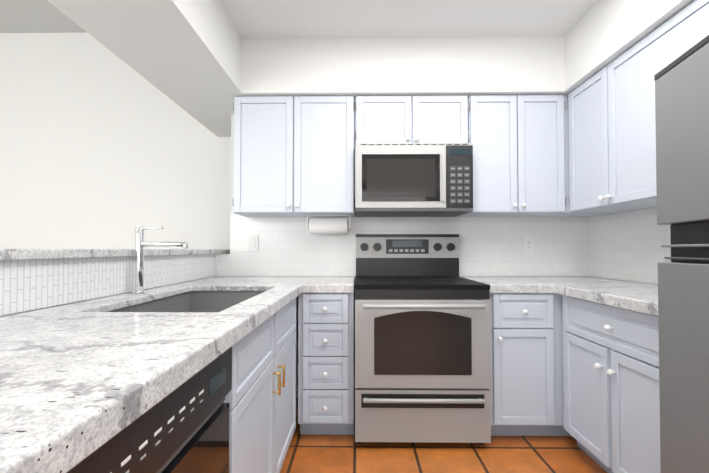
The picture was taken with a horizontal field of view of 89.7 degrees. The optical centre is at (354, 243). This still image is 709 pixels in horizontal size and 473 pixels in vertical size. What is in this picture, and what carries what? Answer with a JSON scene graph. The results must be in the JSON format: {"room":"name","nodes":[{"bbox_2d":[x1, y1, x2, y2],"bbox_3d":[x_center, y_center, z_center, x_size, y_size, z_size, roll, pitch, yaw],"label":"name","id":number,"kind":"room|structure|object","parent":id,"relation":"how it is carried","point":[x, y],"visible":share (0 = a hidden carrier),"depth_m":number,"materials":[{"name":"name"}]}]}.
{"room":"kitchen","nodes":[
{"label":"kitchen","id":0,"kind":"room"},
{"bbox_2d":[0,0,86,32],"bbox_3d":[-1.696,-2.068,-0.150,7.060,0.100,7.100,0,-1,1],"label":"ceiling","id":1,"kind":"structure","parent":0,"point":[31,16],"depth_m":3.11,"materials":[{"name":"grey paint"}]},
{"bbox_2d":[0,254,215,316],"bbox_3d":[-1.191,0.570,-0.201,0.210,1.082,6.900,0,-1,1],"label":"wall","id":2,"kind":"structure","parent":0,"point":[91,299],"depth_m":1.39,"materials":[{"name":"white paint"}]},
{"bbox_2d":[0,254,216,315],"bbox_3d":[-1.086,0.107,-0.473,0.008,0.166,6.344,0,-1,1],"label":"backsplash","id":3,"kind":"structure","parent":2,"relation":"attached to","point":[28,285],"depth_m":1.39,"materials":[{"name":"tile"}]},
{"bbox_2d":[0,249,229,259],"bbox_3d":[-1.189,0.011,-0.193,0.275,0.034,6.898,0,-1,1],"label":"sill","id":4,"kind":"structure","parent":2,"relation":"on","point":[18,254],"depth_m":1.38,"materials":[{"name":"stone"}]},
{"bbox_2d":[0,33,230,248],"bbox_3d":[-1.656,-0.394,3.321,7.060,3.130,0.100,0,-1,1],"label":"wall","id":5,"kind":"structure","parent":0,"point":[102,146],"depth_m":3.29,"materials":[{"name":"white paint"}]},
{"bbox_2d":[220,0,598,38],"bbox_3d":[0.265,-1.763,-0.453,3.130,0.720,6.550,0,-1,1],"label":"ceiling","id":6,"kind":"structure","parent":0,"point":[296,19],"depth_m":2.15,"materials":[{"name":"white paint"}]},
{"bbox_2d":[47,0,242,136],"bbox_3d":[-1.036,-1.218,-0.172,0.520,0.360,6.900,0,-1,1],"label":"header beam","id":7,"kind":"structure","parent":6,"relation":"attached to","point":[186,55],"depth_m":1.88,"materials":[{"name":"white paint"}]},
{"bbox_2d":[242,37,563,97],"bbox_3d":[0.315,-1.173,2.529,2.120,0.359,0.365,0,-1,1],"label":"soffit","id":8,"kind":"structure","parent":6,"relation":"attached to","point":[355,67],"depth_m":2.35,"materials":[{"name":"white paint"}]},
{"bbox_2d":[560,0,694,94],"bbox_3d":[1.535,-1.224,-0.477,0.390,0.359,6.350,0,-1,1],"label":"soffit","id":9,"kind":"structure","parent":6,"relation":"attached to","point":[600,35],"depth_m":1.93,"materials":[{"name":"white paint"}]},
{"bbox_2d":[231,114,589,397],"bbox_3d":[0.303,-0.403,2.749,3.130,3.130,0.100,0,-1,1],"label":"wall","id":10,"kind":"structure","parent":0,"point":[232,158],"depth_m":2.69,"materials":[{"name":"white paint"}]},
{"bbox_2d":[249,235,258,250],"bbox_3d":[-0.763,-0.004,2.692,0.075,0.118,0.009,0,-1,1],"label":"switch plate","id":11,"kind":"object","parent":10,"relation":"attached to","point":[253,242],"visible":1,"depth_m":2.69,"materials":[{"name":"white plastic"}]},
{"bbox_2d":[232,96,354,216],"bbox_3d":[-0.407,-0.597,2.524,0.817,0.789,0.360,0,-1,1],"label":"upper cabinet","id":12,"kind":"object","parent":10,"relation":"attached to","point":[294,156],"visible":1,"depth_m":2.39,"materials":[{"name":"white paint"}]},
{"bbox_2d":[306,215,350,233],"bbox_3d":[-0.184,-0.135,2.550,0.314,0.132,0.116,0,-1,1],"label":"paper towel holder","id":13,"kind":"object","parent":12,"relation":"attached to","point":[327,225],"visible":1,"depth_m":2.50,"materials":[{"name":"white paper"}]},
{"bbox_2d":[217,215,589,275],"bbox_3d":[0.357,0.013,2.688,2.820,0.464,0.006,0,-1,1],"label":"backsplash","id":14,"kind":"structure","parent":10,"relation":"attached to","point":[488,246],"depth_m":2.69,"materials":[{"name":"tile"}]},
{"bbox_2d":[355,95,468,142],"bbox_3d":[0.385,-0.819,2.519,0.757,0.344,0.360,0,-1,1],"label":"upper cabinet","id":15,"kind":"object","parent":10,"relation":"attached to","point":[415,119],"visible":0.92,"depth_m":2.38,"materials":[{"name":"white paint"}]},
{"bbox_2d":[355,143,472,216],"bbox_3d":[0.385,-0.424,2.483,0.754,0.438,0.414,0,-1,1],"label":"microwave","id":16,"kind":"object","parent":15,"relation":"attached to","point":[413,179],"visible":1,"depth_m":2.29,"materials":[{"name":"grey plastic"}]},
{"bbox_2d":[524,237,533,252],"bbox_3d":[1.307,0.010,2.668,0.075,0.118,0.008,0,-1,1],"label":"electrical outlet plate","id":17,"kind":"object","parent":10,"relation":"attached to","point":[528,244],"visible":1,"depth_m":2.67,"materials":[{"name":"white plastic"}]},
{"bbox_2d":[457,95,618,216],"bbox_3d":[1.265,-0.597,2.505,0.992,0.789,0.360,0,-1,1],"label":"upper cabinet","id":18,"kind":"object","parent":10,"relation":"attached to","point":[520,155],"visible":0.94,"depth_m":2.37,"materials":[{"name":"white paint"}]},
{"bbox_2d":[280,398,606,472],"bbox_3d":[0.269,1.141,-0.228,3.130,0.060,7.100,0,-1,1],"label":"floor","id":19,"kind":"structure","parent":0,"point":[349,454],"depth_m":1.92,"materials":[{"name":"tile"}]},
{"bbox_2d":[67,347,231,472],"bbox_3d":[-0.651,0.695,0.667,0.631,0.860,0.598,0,-1,1],"label":"dishwasher","id":20,"kind":"object","parent":19,"relation":"on","point":[183,428],"visible":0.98,"depth_m":0.70,"materials":[{"name":"black plastic"}]},
{"bbox_2d":[224,298,295,472],"bbox_3d":[-0.678,0.709,1.515,0.752,0.861,1.088,0,-1,1],"label":"base cabinet","id":21,"kind":"object","parent":19,"relation":"on","point":[260,397],"visible":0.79,"depth_m":1.36,"materials":[{"name":"white paint"}]},
{"bbox_2d":[0,276,354,472],"bbox_3d":[-0.539,0.243,0.998,1.046,0.050,3.382,0,-1,1],"label":"countertop","id":22,"kind":"structure","parent":21,"relation":"on","point":[80,381],"depth_m":0.68,"materials":[{"name":"stone"}]},
{"bbox_2d":[132,225,188,292],"bbox_3d":[-0.900,0.072,1.654,0.253,0.312,0.054,0,-1,1],"label":"faucet","id":23,"kind":"object","parent":22,"relation":"on","point":[140,244],"visible":1,"depth_m":1.64,"materials":[{"name":"silver metal"}]},
{"bbox_2d":[109,291,264,311],"bbox_3d":[-0.671,0.414,1.556,0.534,0.310,0.884,0,-1,1],"label":"undermount sink","id":24,"kind":"object","parent":22,"relation":"in","point":[204,301],"visible":0.04,"depth_m":1.98,"materials":[{"name":"silver metal"}]},
{"bbox_2d":[298,283,354,434],"bbox_3d":[-0.164,0.723,2.347,0.326,0.861,0.656,0,-1,1],"label":"drawer stack","id":25,"kind":"object","parent":19,"relation":"on","point":[326,363],"visible":0.98,"depth_m":2.06,"materials":[{"name":"white paint"}]},
{"bbox_2d":[355,234,490,444],"bbox_3d":[0.383,0.539,2.297,0.756,1.227,0.748,0,-1,1],"label":"range","id":26,"kind":"object","parent":19,"relation":"on","point":[422,345],"visible":1,"depth_m":1.98,"materials":[{"name":"silver metal"}]},
{"bbox_2d":[489,293,570,435],"bbox_3d":[1.263,0.723,2.330,0.992,0.861,0.656,0,-1,1],"label":"base cabinet","id":27,"kind":"object","parent":19,"relation":"on","point":[526,389],"visible":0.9,"depth_m":2.05,"materials":[{"name":"white paint"}]},
{"bbox_2d":[459,276,657,315],"bbox_3d":[1.256,0.259,1.922,0.988,0.050,1.492,0,-1,1],"label":"countertop","id":28,"kind":"structure","parent":27,"relation":"on","point":[635,296],"depth_m":1.96,"materials":[{"name":"stone"}]},
{"bbox_2d":[562,295,660,472],"bbox_3d":[1.439,0.711,1.600,0.621,0.861,0.868,0,-1,1],"label":"base cabinet","id":29,"kind":"object","parent":19,"relation":"on","point":[611,411],"visible":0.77,"depth_m":1.61,"materials":[{"name":"white paint"}]},
{"bbox_2d":[654,35,708,472],"bbox_3d":[1.272,0.286,0.698,0.751,1.682,0.767,0,-1,11],"label":"refrigerator","id":30,"kind":"object","parent":19,"relation":"on","point":[682,126],"visible":1,"depth_m":1.03,"materials":[{"name":"grey metal"}]},
{"bbox_2d":[590,276,657,284],"bbox_3d":[1.780,-0.150,-0.549,0.100,2.510,6.450,0,-1,1],"label":"wall","id":31,"kind":"structure","parent":0,"point":[624,280],"depth_m":2.32,"materials":[{"name":"white paint"}]},
{"bbox_2d":[589,207,670,283],"bbox_3d":[1.755,-0.001,1.912,0.006,0.464,1.514,0,-1,1],"label":"backsplash","id":32,"kind":"structure","parent":31,"relation":"attached to","point":[626,245],"depth_m":2.28,"materials":[{"name":"tile"}]},
{"bbox_2d":[568,0,708,211],"bbox_3d":[1.561,-0.610,1.772,0.380,0.789,1.170,0,-1,1],"label":"upper cabinet","id":33,"kind":"object","parent":31,"relation":"attached to","point":[612,142],"visible":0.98,"depth_m":1.88,"materials":[{"name":"white paint"}]}
]}

